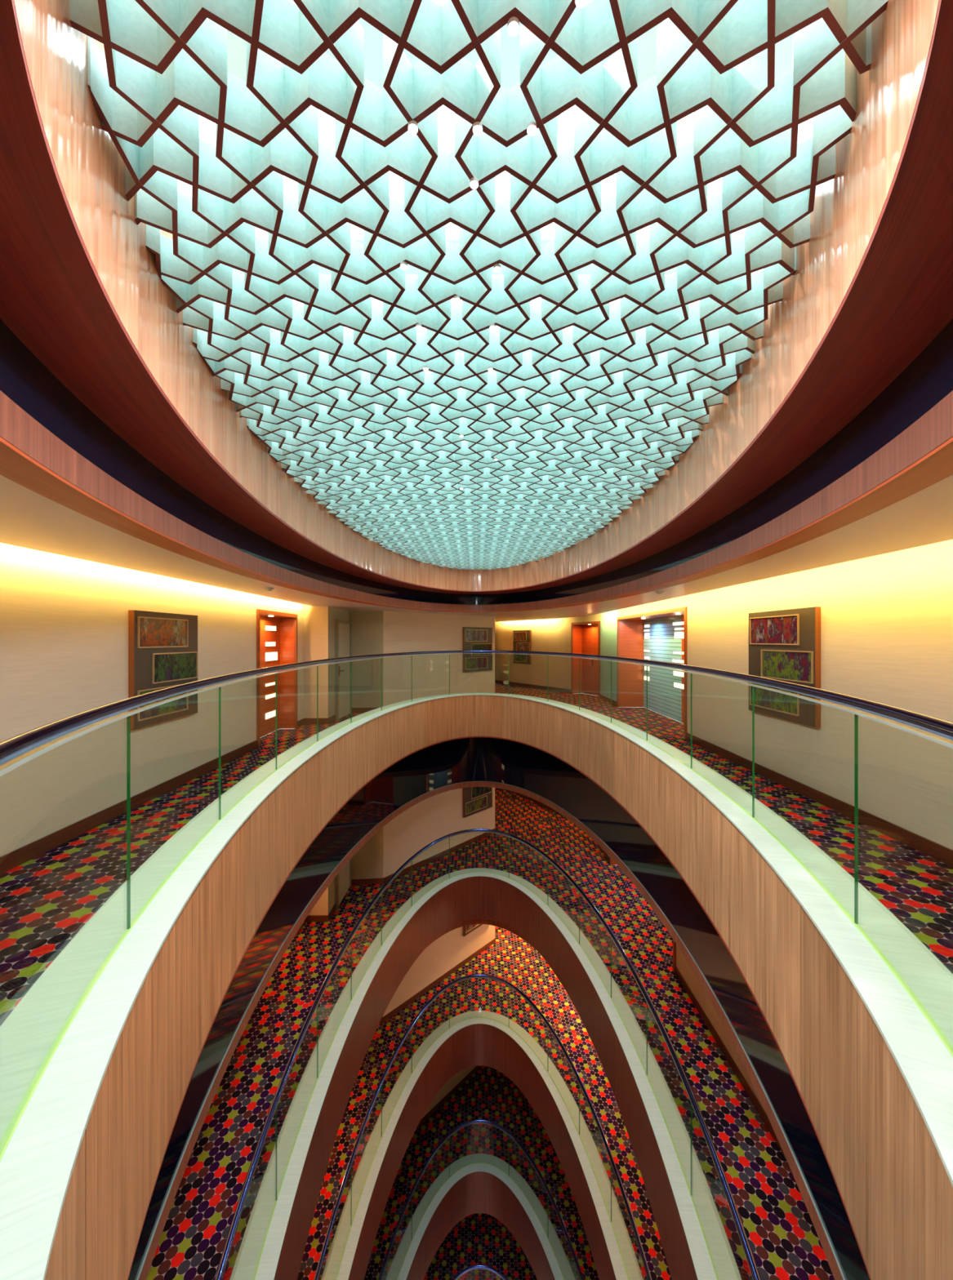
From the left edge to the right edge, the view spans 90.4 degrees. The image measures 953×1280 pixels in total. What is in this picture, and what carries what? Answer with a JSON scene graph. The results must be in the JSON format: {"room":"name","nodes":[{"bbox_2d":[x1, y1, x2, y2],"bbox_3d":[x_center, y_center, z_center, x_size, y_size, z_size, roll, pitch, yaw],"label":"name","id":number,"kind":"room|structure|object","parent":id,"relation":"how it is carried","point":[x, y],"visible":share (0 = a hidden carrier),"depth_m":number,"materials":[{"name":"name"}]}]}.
{"room":"hotel atrium","nodes":[
{"label":"hotel atrium","id":0,"kind":"room"},
{"bbox_2d":[0,542,303,856],"bbox_3d":[-3.740,0.335,3.750,0.120,2.950,12.700,0,0,0],"label":"wall","id":1,"kind":"structure","parent":0,"point":[64,620],"depth_m":4.55,"materials":[{"name":"paint"}]},
{"bbox_2d":[0,718,304,874],"bbox_3d":[-3.671,1.745,3.750,0.018,0.130,12.700,0,0,0],"label":"baseboard","id":2,"kind":"structure","parent":1,"relation":"attached to","point":[20,855],"depth_m":4.66,"materials":[{"name":"brown wood"}]},
{"bbox_2d":[128,609,197,728],"bbox_3d":[-3.641,0.320,5.570,0.078,1.260,1.140,0,0,0],"label":"wall art","id":3,"kind":"object","parent":1,"relation":"attached to","point":[162,647],"visible":0.92,"depth_m":5.42,"materials":[{"name":"brown wood"}]},
{"bbox_2d":[137,684,188,721],"bbox_3d":[-3.610,0.711,5.479,0.016,0.328,0.866,0,0,0],"label":"picture frame","id":4,"kind":"object","parent":3,"relation":"attached to","point":[180,705],"depth_m":5.44,"materials":[{"name":"brown"}]},
{"bbox_2d":[137,616,188,648],"bbox_3d":[-3.610,-0.077,5.479,0.016,0.340,0.866,0,0,0],"label":"picture frame","id":5,"kind":"object","parent":3,"relation":"attached to","point":[153,632],"depth_m":5.45,"materials":[{"name":"brown"}]},
{"bbox_2d":[139,687,186,719],"bbox_3d":[-3.616,0.711,5.479,0.004,0.300,0.838,0,0,0],"label":"picture","id":6,"kind":"object","parent":3,"relation":"attached to","point":[179,705],"depth_m":5.45},
{"bbox_2d":[139,617,186,646],"bbox_3d":[-3.616,-0.077,5.479,0.004,0.312,0.838,0,0,0],"label":"picture","id":7,"kind":"object","parent":3,"relation":"attached to","point":[153,632],"depth_m":5.45},
{"bbox_2d":[151,651,197,684],"bbox_3d":[-3.610,0.326,5.695,0.016,0.340,0.844,0,0,0],"label":"picture frame","id":8,"kind":"object","parent":3,"relation":"attached to","point":[167,667],"depth_m":5.65,"materials":[{"name":"brown"}]},
{"bbox_2d":[154,653,195,682],"bbox_3d":[-3.616,0.326,5.695,0.004,0.312,0.816,0,0,0],"label":"picture","id":9,"kind":"object","parent":3,"relation":"attached to","point":[168,667],"depth_m":5.66},
{"bbox_2d":[256,608,297,747],"bbox_3d":[-3.840,0.650,8.780,0.380,2.320,1.740,0,0,0],"label":"door","id":10,"kind":"structure","parent":1,"relation":"in","point":[277,634],"depth_m":9.33,"materials":[{"name":"brown wood"}]},
{"bbox_2d":[265,681,275,686],"bbox_3d":[-3.974,0.865,9.123,0.012,0.050,0.398,0,0,0],"label":"lamp","id":11,"kind":"object","parent":10,"relation":"attached to","point":[267,683],"depth_m":9.12,"materials":[{"name":"grey glass"}]},
{"bbox_2d":[265,641,275,646],"bbox_3d":[-3.974,0.090,9.130,0.012,0.080,0.413,0,0,0],"label":"lamp","id":12,"kind":"object","parent":10,"relation":"attached to","point":[267,643],"depth_m":9.10,"materials":[{"name":"grey glass"}]},
{"bbox_2d":[265,710,275,719],"bbox_3d":[-3.974,1.455,9.151,0.012,0.110,0.454,0,0,0],"label":"lamp","id":13,"kind":"object","parent":10,"relation":"attached to","point":[269,714],"depth_m":9.12,"materials":[{"name":"grey glass"}]},
{"bbox_2d":[265,693,275,699],"bbox_3d":[-3.974,1.095,9.167,0.012,0.070,0.487,0,0,0],"label":"lamp","id":14,"kind":"object","parent":10,"relation":"attached to","point":[268,695],"depth_m":9.12,"materials":[{"name":"grey glass"}]},
{"bbox_2d":[265,625,275,631],"bbox_3d":[-3.974,-0.215,9.147,0.012,0.090,0.446,0,0,0],"label":"lamp","id":15,"kind":"object","parent":10,"relation":"attached to","point":[268,628],"depth_m":9.12,"materials":[{"name":"grey glass"}]},
{"bbox_2d":[265,652,277,661],"bbox_3d":[-3.974,0.330,9.178,0.012,0.160,0.509,0,0,0],"label":"lamp","id":16,"kind":"object","parent":10,"relation":"attached to","point":[269,656],"depth_m":9.16,"materials":[{"name":"grey"}]},
{"bbox_2d":[303,604,328,915],"bbox_3d":[-3.425,2.440,10.160,0.510,7.160,0.120,0,0,0],"label":"wall","id":17,"kind":"structure","parent":0,"point":[315,618],"depth_m":10.10,"materials":[{"name":"paint"}]},
{"bbox_2d":[304,915,328,921],"bbox_3d":[-3.425,5.955,10.091,0.510,0.130,0.018,0,0,0],"label":"baseboard","id":18,"kind":"structure","parent":17,"relation":"attached to","point":[309,917],"depth_m":10.08,"materials":[{"name":"brown wood"}]},
{"bbox_2d":[304,718,328,724],"bbox_3d":[-3.425,1.745,10.091,0.510,0.130,0.018,0,0,0],"label":"baseboard","id":19,"kind":"structure","parent":17,"relation":"attached to","point":[307,721],"depth_m":10.08,"materials":[{"name":"brown wood"}]},
{"bbox_2d":[328,606,348,914],"bbox_3d":[-3.210,2.440,10.851,0.120,7.160,1.501,0,0,2],"label":"wall","id":20,"kind":"structure","parent":0,"point":[334,613],"depth_m":10.35,"materials":[{"name":"beige paint"}]},
{"bbox_2d":[328,903,335,921],"bbox_3d":[-3.141,5.955,10.850,0.018,0.130,1.500,0,0,2],"label":"baseboard","id":21,"kind":"structure","parent":20,"relation":"attached to","point":[333,908],"depth_m":10.30,"materials":[{"name":"brown wood"}]},
{"bbox_2d":[328,715,335,724],"bbox_3d":[-3.141,1.745,10.850,0.018,0.130,1.500,0,0,2],"label":"baseboard","id":22,"kind":"structure","parent":20,"relation":"attached to","point":[332,718],"depth_m":10.30,"materials":[{"name":"brown wood"}]},
{"bbox_2d":[334,619,351,720],"bbox_3d":[-3.089,0.685,11.059,0.139,2.250,1.022,0,0,0],"label":"door","id":23,"kind":"structure","parent":20,"relation":"in","point":[342,628],"depth_m":10.94,"materials":[{"name":"beige paint"}]},
{"bbox_2d":[334,858,351,909],"bbox_3d":[-3.089,4.895,11.059,0.139,2.250,1.022,0,0,0],"label":"door","id":24,"kind":"structure","parent":20,"relation":"in","point":[343,879],"depth_m":10.94,"materials":[{"name":"beige paint"}]},
{"bbox_2d":[348,610,382,879],"bbox_3d":[-2.721,2.440,11.700,0.834,7.160,0.120,0,0,-6],"label":"wall","id":25,"kind":"structure","parent":0,"point":[366,626],"depth_m":11.64,"materials":[{"name":"beige paint"}]},
{"bbox_2d":[351,707,377,713],"bbox_3d":[-2.714,1.745,11.631,0.834,0.130,0.018,0,0,-6],"label":"baseboard","id":26,"kind":"structure","parent":25,"relation":"attached to","point":[354,710],"depth_m":11.61,"materials":[{"name":"brown wood"}]},
{"bbox_2d":[351,877,382,884],"bbox_3d":[-2.714,5.955,11.631,0.834,0.130,0.018,0,0,-6],"label":"baseboard","id":27,"kind":"structure","parent":25,"relation":"attached to","point":[366,881],"depth_m":11.63,"materials":[{"name":"brown wood"}]},
{"bbox_2d":[382,610,494,1117],"bbox_3d":[-0.906,5.870,13.261,0.120,14.020,4.214,0,0,43],"label":"wall","id":28,"kind":"structure","parent":0,"point":[402,631],"depth_m":12.86,"materials":[{"name":"paint"}]},
{"bbox_2d":[382,937,495,1022],"bbox_3d":[-0.855,9.385,13.214,0.018,0.130,4.214,0,0,43],"label":"baseboard","id":29,"kind":"structure","parent":28,"relation":"attached to","point":[468,958],"depth_m":12.94,"materials":[{"name":"brown wood"}]},
{"bbox_2d":[382,828,495,883],"bbox_3d":[-0.855,5.955,13.214,0.018,0.130,4.214,0,0,43],"label":"baseboard","id":30,"kind":"structure","parent":28,"relation":"attached to","point":[452,849],"depth_m":12.99,"materials":[{"name":"brown wood"}]},
{"bbox_2d":[415,1065,481,1129],"bbox_3d":[-0.855,12.815,13.214,0.018,0.130,4.214,0,0,43],"label":"baseboard","id":31,"kind":"structure","parent":28,"relation":"attached to","point":[476,1068],"depth_m":13.26,"materials":[{"name":"brown wood"}]},
{"bbox_2d":[462,924,482,936],"bbox_3d":[0.051,7.935,14.140,0.078,1.310,1.243,0,0,43],"label":"wall art","id":32,"kind":"object","parent":28,"relation":"attached to","point":[467,929],"visible":0.11,"depth_m":13.82,"materials":[{"name":"brown"}]},
{"bbox_2d":[466,924,477,931],"bbox_3d":[0.001,8.341,14.051,0.004,0.313,0.917,0,0,43],"label":"picture","id":33,"kind":"object","parent":32,"relation":"attached to","point":[468,927],"depth_m":13.87},
{"bbox_2d":[462,626,492,672],"bbox_3d":[0.051,0.295,14.140,0.078,1.310,1.243,0,0,43],"label":"wall art","id":34,"kind":"object","parent":28,"relation":"attached to","point":[474,638],"visible":1,"depth_m":14.07,"materials":[{"name":"brown"}]},
{"bbox_2d":[466,657,486,668],"bbox_3d":[0.001,0.701,14.051,0.004,0.313,0.917,0,0,43],"label":"picture","id":35,"kind":"object","parent":34,"relation":"attached to","point":[471,662],"depth_m":14.05},
{"bbox_2d":[465,657,487,669],"bbox_3d":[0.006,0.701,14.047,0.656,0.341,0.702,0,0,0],"label":"picture frame","id":36,"kind":"object","parent":34,"relation":"attached to","point":[471,663],"depth_m":14.05,"materials":[{"name":"brown"}]},
{"bbox_2d":[466,629,486,640],"bbox_3d":[0.001,-0.118,14.051,0.004,0.326,0.917,0,0,43],"label":"picture","id":37,"kind":"object","parent":34,"relation":"attached to","point":[471,634],"depth_m":14.05},
{"bbox_2d":[465,629,487,641],"bbox_3d":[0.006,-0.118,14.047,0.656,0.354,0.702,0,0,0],"label":"picture frame","id":38,"kind":"object","parent":34,"relation":"attached to","point":[471,635],"depth_m":14.05,"materials":[{"name":"brown"}]},
{"bbox_2d":[471,644,491,655],"bbox_3d":[0.163,0.302,14.223,0.004,0.326,0.892,0,0,43],"label":"picture","id":39,"kind":"object","parent":34,"relation":"attached to","point":[474,646],"depth_m":14.20},
{"bbox_2d":[471,643,492,655],"bbox_3d":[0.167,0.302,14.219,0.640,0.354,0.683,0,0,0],"label":"picture frame","id":40,"kind":"object","parent":34,"relation":"attached to","point":[474,646],"depth_m":14.20,"materials":[{"name":"brown"}]},
{"bbox_2d":[462,786,492,817],"bbox_3d":[0.051,4.505,14.140,0.078,1.310,1.243,0,0,43],"label":"wall art","id":41,"kind":"object","parent":28,"relation":"attached to","point":[475,799],"visible":0.58,"depth_m":14.03,"materials":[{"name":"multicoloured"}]},
{"bbox_2d":[466,795,486,813],"bbox_3d":[0.001,4.911,14.051,0.004,0.313,0.917,0,0,43],"label":"picture","id":42,"kind":"object","parent":41,"relation":"attached to","point":[477,804],"depth_m":14.05},
{"bbox_2d":[465,795,487,814],"bbox_3d":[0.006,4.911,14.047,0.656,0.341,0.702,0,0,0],"label":"picture frame","id":43,"kind":"object","parent":41,"relation":"attached to","point":[477,804],"depth_m":14.05,"materials":[{"name":"brown wood"}]},
{"bbox_2d":[471,786,491,798],"bbox_3d":[0.163,4.512,14.223,0.004,0.326,0.892,0,0,43],"label":"picture","id":44,"kind":"object","parent":41,"relation":"attached to","point":[477,792],"depth_m":14.18},
{"bbox_2d":[471,786,492,799],"bbox_3d":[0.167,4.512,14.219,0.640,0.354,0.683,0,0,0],"label":"picture frame","id":45,"kind":"object","parent":41,"relation":"attached to","point":[477,793],"depth_m":14.16,"materials":[{"name":"brown wood"}]},
{"bbox_2d":[0,683,952,1026],"bbox_3d":[0.240,1.835,8.550,8.440,0.050,22.300,0,0,0],"label":"floor","id":46,"kind":"structure","parent":0,"point":[47,899],"depth_m":3.88,"materials":[{"name":"carpet"}]},
{"bbox_2d":[0,693,952,1279],"bbox_3d":[0.080,2.480,5.855,4.808,2.400,12.023,0,0,0],"label":"parapet","id":47,"kind":"object","parent":46,"relation":"on","point":[852,1082],"visible":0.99,"depth_m":2.55,"materials":[{"name":"beige laminate"}]},
{"bbox_2d":[0,650,952,1161],"bbox_3d":[0.080,0.769,5.610,4.240,1.021,11.170,0,0,0],"label":"glass balustrade","id":48,"kind":"object","parent":47,"relation":"on","point":[13,749],"visible":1,"depth_m":2.10,"materials":[{"name":"green"}]},
{"bbox_2d":[0,475,952,622],"bbox_3d":[-0.060,-0.735,8.300,6.880,0.050,21.800,0,0,0],"label":"ceiling","id":49,"kind":"structure","parent":0,"point":[28,519],"depth_m":3.71,"materials":[{"name":"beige paint"}]},
{"bbox_2d":[264,586,273,591],"bbox_3d":[-2.850,-0.688,6.500,0.120,0.045,0.120,0,0,0],"label":"smoke detector","id":50,"kind":"object","parent":49,"relation":"attached to","point":[268,588],"visible":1,"depth_m":6.47,"materials":[{"name":"white plastic"}]},
{"bbox_2d":[423,1213,537,1279],"bbox_3d":[-0.040,16.335,8.550,7.280,0.050,22.300,0,0,0],"label":"floor","id":51,"kind":"structure","parent":0,"point":[477,1238],"depth_m":12.58,"materials":[{"name":"carpet"}]},
{"bbox_3d":[0.080,16.590,5.855,4.750,1.620,12.000,0,0,0],"label":"parapet","id":52,"kind":"object","parent":51,"relation":"on","visible":0},
{"bbox_2d":[450,1264,508,1279],"bbox_3d":[0.080,15.269,5.610,4.240,1.021,11.170,0,0,0],"label":"glass balustrade","id":53,"kind":"object","parent":52,"relation":"on","point":[500,1274],"visible":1,"depth_m":11.08,"materials":[{"name":"green"}]},
{"bbox_2d":[364,1065,599,1279],"bbox_3d":[-0.040,12.905,8.550,7.280,0.050,22.300,0,0,0],"label":"floor","id":54,"kind":"structure","parent":0,"point":[488,1094],"depth_m":11.84,"materials":[{"name":"carpet"}]},
{"bbox_2d":[385,1153,575,1279],"bbox_3d":[0.080,13.160,5.855,4.808,1.620,12.023,0,0,0],"label":"parapet","id":55,"kind":"object","parent":54,"relation":"on","point":[476,1188],"visible":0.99,"depth_m":10.41,"materials":[{"name":"white paint"}]},
{"bbox_2d":[377,1119,583,1279],"bbox_3d":[0.080,11.839,5.610,4.240,1.021,11.170,0,0,0],"label":"glass balustrade","id":56,"kind":"object","parent":55,"relation":"on","point":[474,1121],"visible":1,"depth_m":10.00,"materials":[{"name":"green"}]},
{"bbox_2d":[297,926,671,1279],"bbox_3d":[-0.040,9.475,8.550,7.280,0.050,22.300,0,0,0],"label":"floor","id":57,"kind":"structure","parent":0,"point":[512,959],"depth_m":10.52,"materials":[{"name":"carpet"}]},
{"bbox_2d":[320,1010,643,1279],"bbox_3d":[0.080,9.730,5.855,4.808,1.620,12.023,0,0,0],"label":"parapet","id":58,"kind":"object","parent":57,"relation":"on","point":[473,1042],"visible":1,"depth_m":8.78,"materials":[{"name":"beige laminate"}]},
{"bbox_2d":[313,973,652,1279],"bbox_3d":[0.080,8.409,5.610,4.240,1.021,11.170,0,0,0],"label":"glass balustrade","id":59,"kind":"object","parent":58,"relation":"on","point":[474,975],"visible":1,"depth_m":7.88,"materials":[{"name":"green"}]},
{"bbox_2d":[146,787,834,1279],"bbox_3d":[0.290,6.045,8.550,7.940,0.050,22.300,0,0,0],"label":"floor","id":60,"kind":"structure","parent":0,"point":[784,1241],"depth_m":6.82,"materials":[{"name":"carpet"}]},
{"bbox_2d":[229,867,742,1279],"bbox_3d":[0.080,6.300,5.855,4.808,1.620,12.023,0,0,0],"label":"parapet","id":61,"kind":"object","parent":60,"relation":"on","point":[503,902],"visible":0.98,"depth_m":6.17,"materials":[{"name":"beige laminate"}]},
{"bbox_2d":[214,828,760,1279],"bbox_3d":[0.080,4.979,5.610,4.240,1.021,11.170,0,0,0],"label":"glass balustrade","id":62,"kind":"object","parent":61,"relation":"on","point":[229,1240],"visible":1,"depth_m":5.07,"materials":[{"name":"green"}]},
{"bbox_2d":[494,617,567,688],"bbox_3d":[1.981,0.335,17.902,0.120,2.950,4.344,0,0,-33],"label":"wall","id":63,"kind":"structure","parent":0,"point":[548,635],"depth_m":17.37,"materials":[{"name":"paint"}]},
{"bbox_2d":[512,630,531,664],"bbox_3d":[1.737,0.290,18.099,0.078,1.280,1.050,0,0,-33],"label":"wall art","id":64,"kind":"object","parent":63,"relation":"attached to","point":[522,639],"visible":0.8,"depth_m":18.04,"materials":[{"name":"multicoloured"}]},
{"bbox_2d":[513,653,525,661],"bbox_3d":[1.671,0.687,18.157,0.004,0.305,0.770,0,0,-33],"label":"picture","id":65,"kind":"object","parent":64,"relation":"attached to","point":[517,657],"depth_m":18.17},
{"bbox_2d":[513,631,525,640],"bbox_3d":[1.671,-0.113,18.157,0.004,0.318,0.770,0,0,-33],"label":"picture","id":66,"kind":"object","parent":64,"relation":"attached to","point":[517,636],"depth_m":18.17},
{"bbox_2d":[516,643,528,651],"bbox_3d":[1.778,0.296,17.988,0.004,0.318,0.749,0,0,-33],"label":"picture","id":67,"kind":"object","parent":64,"relation":"attached to","point":[520,646],"depth_m":18.00},
{"bbox_2d":[494,680,567,693],"bbox_3d":[1.922,1.745,17.865,0.018,0.130,4.344,0,0,-33],"label":"baseboard","id":68,"kind":"structure","parent":63,"relation":"attached to","point":[531,686],"depth_m":17.54,"materials":[{"name":"brown wood"}]},
{"bbox_2d":[567,613,599,689],"bbox_3d":[3.505,0.335,15.295,0.120,2.950,1.692,0,0,-24],"label":"wall","id":69,"kind":"structure","parent":0,"point":[596,617],"depth_m":15.87,"materials":[{"name":"paint"}]},
{"bbox_2d":[571,621,599,698],"bbox_3d":[3.666,0.625,15.243,0.430,2.370,1.460,0,0,-24],"label":"door","id":70,"kind":"structure","parent":69,"relation":"in","point":[585,636],"depth_m":15.67,"materials":[{"name":"brown wood"}]},
{"bbox_2d":[675,944,764,1111],"bbox_3d":[3.660,3.945,6.050,0.120,4.150,17.300,0,0,0],"label":"wall","id":71,"kind":"structure","parent":0,"point":[682,964],"depth_m":7.34,"materials":[{"name":"paper"}]},
{"bbox_2d":[608,856,675,973],"bbox_3d":[3.940,4.820,10.610,0.740,2.400,4.160,0,0,0],"label":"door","id":72,"kind":"structure","parent":71,"relation":"in","point":[611,862],"depth_m":8.55,"materials":[{"name":"brown wood"}]},
{"bbox_2d":[600,847,786,1160],"bbox_3d":[3.591,5.955,6.050,0.018,0.130,17.300,0,0,0],"label":"baseboard","id":73,"kind":"structure","parent":71,"relation":"attached to","point":[762,1113],"depth_m":6.69,"materials":[{"name":"brown wood"}]},
{"bbox_2d":[617,539,952,849],"bbox_3d":[3.860,0.335,5.950,0.120,2.950,17.100,0,0,0],"label":"wall","id":74,"kind":"structure","parent":0,"point":[886,619],"depth_m":4.69,"materials":[{"name":"paint"}]},
{"bbox_2d":[600,609,617,702],"bbox_3d":[3.794,0.335,13.585,0.012,2.690,1.790,0,0,0],"label":"wall panel","id":75,"kind":"object","parent":74,"relation":"attached to","point":[608,620],"visible":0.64,"depth_m":13.54,"materials":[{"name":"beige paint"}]},
{"bbox_2d":[617,606,687,739],"bbox_3d":[4.140,0.610,10.610,0.740,2.400,4.160,0,0,0],"label":"door","id":76,"kind":"structure","parent":74,"relation":"in","point":[661,636],"depth_m":11.69,"materials":[{"name":"brown glass"}]},
{"bbox_2d":[672,659,683,662],"bbox_3d":[4.454,0.480,10.400,0.012,0.060,0.663,0,0,0],"label":"lamp","id":77,"kind":"object","parent":76,"relation":"attached to","point":[673,660],"depth_m":10.43,"materials":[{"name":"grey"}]},
{"bbox_2d":[672,622,683,625],"bbox_3d":[4.454,-0.350,10.392,0.012,0.060,0.647,0,0,0],"label":"lamp","id":78,"kind":"object","parent":76,"relation":"attached to","point":[673,623],"depth_m":10.43,"materials":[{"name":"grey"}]},
{"bbox_2d":[673,682,683,688],"bbox_3d":[4.454,1.020,10.363,0.012,0.100,0.589,0,0,0],"label":"lamp","id":79,"kind":"object","parent":76,"relation":"attached to","point":[676,685],"depth_m":10.42,"materials":[{"name":"grey glass"}]},
{"bbox_2d":[673,671,683,676],"bbox_3d":[4.454,0.760,10.375,0.012,0.100,0.613,0,0,0],"label":"lamp","id":80,"kind":"object","parent":76,"relation":"attached to","point":[676,673],"depth_m":10.43,"materials":[{"name":"grey"}]},
{"bbox_2d":[674,631,683,638],"bbox_3d":[4.454,-0.090,10.351,0.012,0.140,0.566,0,0,0],"label":"lamp","id":81,"kind":"object","parent":76,"relation":"attached to","point":[677,634],"depth_m":10.39,"materials":[{"name":"grey glass"}]},
{"bbox_2d":[600,694,952,866],"bbox_3d":[3.791,1.745,5.950,0.018,0.130,17.100,0,0,0],"label":"baseboard","id":82,"kind":"structure","parent":74,"relation":"attached to","point":[943,854],"depth_m":4.91,"materials":[{"name":"brown wood"}]},
{"bbox_2d":[748,606,820,727],"bbox_3d":[3.761,0.305,5.860,0.078,1.330,1.280,0,0,0],"label":"wall art","id":83,"kind":"object","parent":74,"relation":"attached to","point":[784,645],"visible":0.87,"depth_m":5.69,"materials":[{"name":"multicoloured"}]},
{"bbox_2d":[751,682,796,714],"bbox_3d":[3.736,0.717,5.962,0.004,0.318,0.945,0,0,0],"label":"picture","id":84,"kind":"object","parent":83,"relation":"attached to","point":[764,699],"depth_m":5.93},
{"bbox_2d":[751,615,796,644],"bbox_3d":[3.736,-0.114,5.962,0.004,0.331,0.945,0,0,0],"label":"picture","id":85,"kind":"object","parent":83,"relation":"attached to","point":[765,629],"depth_m":5.93},
{"bbox_2d":[749,682,799,715],"bbox_3d":[3.730,0.717,5.962,0.016,0.346,0.973,0,0,0],"label":"picture frame","id":86,"kind":"object","parent":83,"relation":"attached to","point":[765,700],"depth_m":5.91,"materials":[{"name":"brown"}]},
{"bbox_2d":[749,613,799,644],"bbox_3d":[3.730,-0.114,5.962,0.016,0.359,0.973,0,0,0],"label":"picture frame","id":87,"kind":"object","parent":83,"relation":"attached to","point":[766,628],"depth_m":5.93,"materials":[{"name":"brown"}]},
{"bbox_2d":[762,650,810,682],"bbox_3d":[3.736,0.312,5.719,0.004,0.331,0.919,0,0,0],"label":"picture","id":88,"kind":"object","parent":83,"relation":"attached to","point":[791,666],"depth_m":5.67},
{"bbox_2d":[760,649,813,684],"bbox_3d":[3.730,0.312,5.719,0.016,0.359,0.947,0,0,0],"label":"picture frame","id":89,"kind":"object","parent":83,"relation":"attached to","point":[794,666],"depth_m":5.65,"materials":[{"name":"brown"}]},
{"bbox_3d":[0.608,3.945,17.232,0.304,4.150,4.944,0,0,0],"label":"wall","id":90,"kind":"structure","parent":0,"visible":0},
{"bbox_2d":[494,794,495,828],"bbox_3d":[0.677,5.955,17.230,0.018,0.130,4.943,0,0,2],"label":"baseboard","id":91,"kind":"structure","parent":90,"relation":"attached to","point":[495,794],"depth_m":16.19,"materials":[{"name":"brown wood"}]},
{"bbox_3d":[1.981,3.945,17.902,2.441,4.150,3.725,0,0,0],"label":"wall","id":92,"kind":"structure","parent":0,"visible":0},
{"bbox_2d":[508,790,558,813],"bbox_3d":[1.922,5.955,17.865,0.018,0.130,4.344,0,0,-33],"label":"baseboard","id":93,"kind":"structure","parent":92,"relation":"attached to","point":[517,793],"depth_m":17.54,"materials":[{"name":"brown wood"}]},
{"bbox_3d":[0.000,-1.190,5.850,4.700,0.099,11.880,0,0,0],"label":"ceiling","id":94,"kind":"structure","parent":0,"visible":0},
{"bbox_2d":[0,0,952,612],"bbox_3d":[0.000,-1.415,5.850,5.160,1.450,12.304,0,0,0],"label":"surround","id":95,"kind":"object","parent":94,"relation":"attached to","point":[841,413],"visible":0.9,"depth_m":2.02,"materials":[{"name":"brown wood"}]},
{"bbox_2d":[69,0,888,569],"bbox_3d":[0.000,-1.713,5.719,3.883,0.168,10.858,0,0,0],"label":"ceiling","id":96,"kind":"structure","parent":95,"relation":"attached to","point":[579,424],"depth_m":1.90,"materials":[{"name":"teal"}]},
{"bbox_2d":[400,261,407,270],"bbox_3d":[-0.316,-1.622,2.055,0.032,0.016,0.032,0,0,0],"label":"recessed light","id":97,"kind":"object","parent":96,"relation":"in","point":[403,265],"visible":1,"depth_m":2.05,"materials":[{"name":"white metal"}]},
{"bbox_2d":[408,120,417,134],"bbox_3d":[-0.201,-1.622,1.500,0.032,0.016,0.032,0,0,0],"label":"recessed light","id":98,"kind":"object","parent":96,"relation":"in","point":[412,125],"visible":1,"depth_m":1.49,"materials":[{"name":"white metal"}]},
{"bbox_2d":[415,323,422,329],"bbox_3d":[-0.299,-1.622,2.455,0.032,0.016,0.032,0,0,0],"label":"recessed light","id":99,"kind":"object","parent":96,"relation":"in","point":[418,326],"visible":1,"depth_m":2.45,"materials":[{"name":"white metal"}]},
{"bbox_2d":[422,365,428,370],"bbox_3d":[-0.304,-1.622,2.831,0.032,0.016,0.032,0,0,0],"label":"recessed light","id":100,"kind":"object","parent":96,"relation":"in","point":[424,367],"visible":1,"depth_m":2.82,"materials":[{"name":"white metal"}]},
{"bbox_2d":[453,295,460,302],"bbox_3d":[-0.093,-1.622,2.256,0.032,0.016,0.032,0,0,0],"label":"recessed light","id":101,"kind":"object","parent":96,"relation":"in","point":[456,299],"visible":1,"depth_m":2.25,"materials":[{"name":"white metal"}]},
{"bbox_2d":[469,177,478,189],"bbox_3d":[-0.008,-1.622,1.683,0.032,0.016,0.032,0,0,0],"label":"recessed light","id":102,"kind":"object","parent":96,"relation":"in","point":[473,182],"visible":1,"depth_m":1.68,"materials":[{"name":"white metal"}]},
{"bbox_2d":[472,121,482,135],"bbox_3d":[0.004,-1.622,1.504,0.032,0.016,0.032,0,0,0],"label":"recessed light","id":103,"kind":"object","parent":96,"relation":"in","point":[477,126],"visible":1,"depth_m":1.50,"materials":[{"name":"white metal"}]},
{"bbox_2d":[489,323,495,329],"bbox_3d":[0.084,-1.622,2.455,0.032,0.016,0.032,0,0,0],"label":"recessed light","id":104,"kind":"object","parent":96,"relation":"in","point":[492,326],"visible":1,"depth_m":2.44,"materials":[{"name":"white metal"}]},
{"bbox_2d":[493,263,500,272],"bbox_3d":[0.091,-1.622,2.068,0.032,0.016,0.032,0,0,0],"label":"recessed light","id":105,"kind":"object","parent":96,"relation":"in","point":[496,268],"visible":1,"depth_m":2.06,"materials":[{"name":"white metal"}]},
{"bbox_2d":[506,16,519,36],"bbox_3d":[0.098,-1.622,1.254,0.032,0.016,0.032,0,0,0],"label":"recessed light","id":106,"kind":"object","parent":96,"relation":"in","point":[513,25],"visible":1,"depth_m":1.25,"materials":[{"name":"white metal"}]},
{"bbox_2d":[526,121,536,136],"bbox_3d":[0.176,-1.622,1.504,0.032,0.016,0.032,0,0,0],"label":"recessed light","id":107,"kind":"object","parent":96,"relation":"in","point":[531,126],"visible":1,"depth_m":1.50,"materials":[{"name":"white metal"}]},
{"bbox_2d":[574,0,587,8],"bbox_3d":[0.266,-1.622,1.196,0.032,0.016,0.032,0,0,0],"label":"recessed light","id":108,"kind":"object","parent":96,"relation":"in","point":[579,3],"visible":1,"depth_m":1.20,"materials":[{"name":"white metal"}]},
{"bbox_2d":[177,0,807,352],"bbox_3d":[0.000,-2.541,5.720,3.910,0.799,10.920,0,0,0],"label":"roof light","id":109,"kind":"object","parent":95,"relation":"attached to","point":[373,37],"visible":0.02,"depth_m":2.01,"materials":[{"name":"white glass"}]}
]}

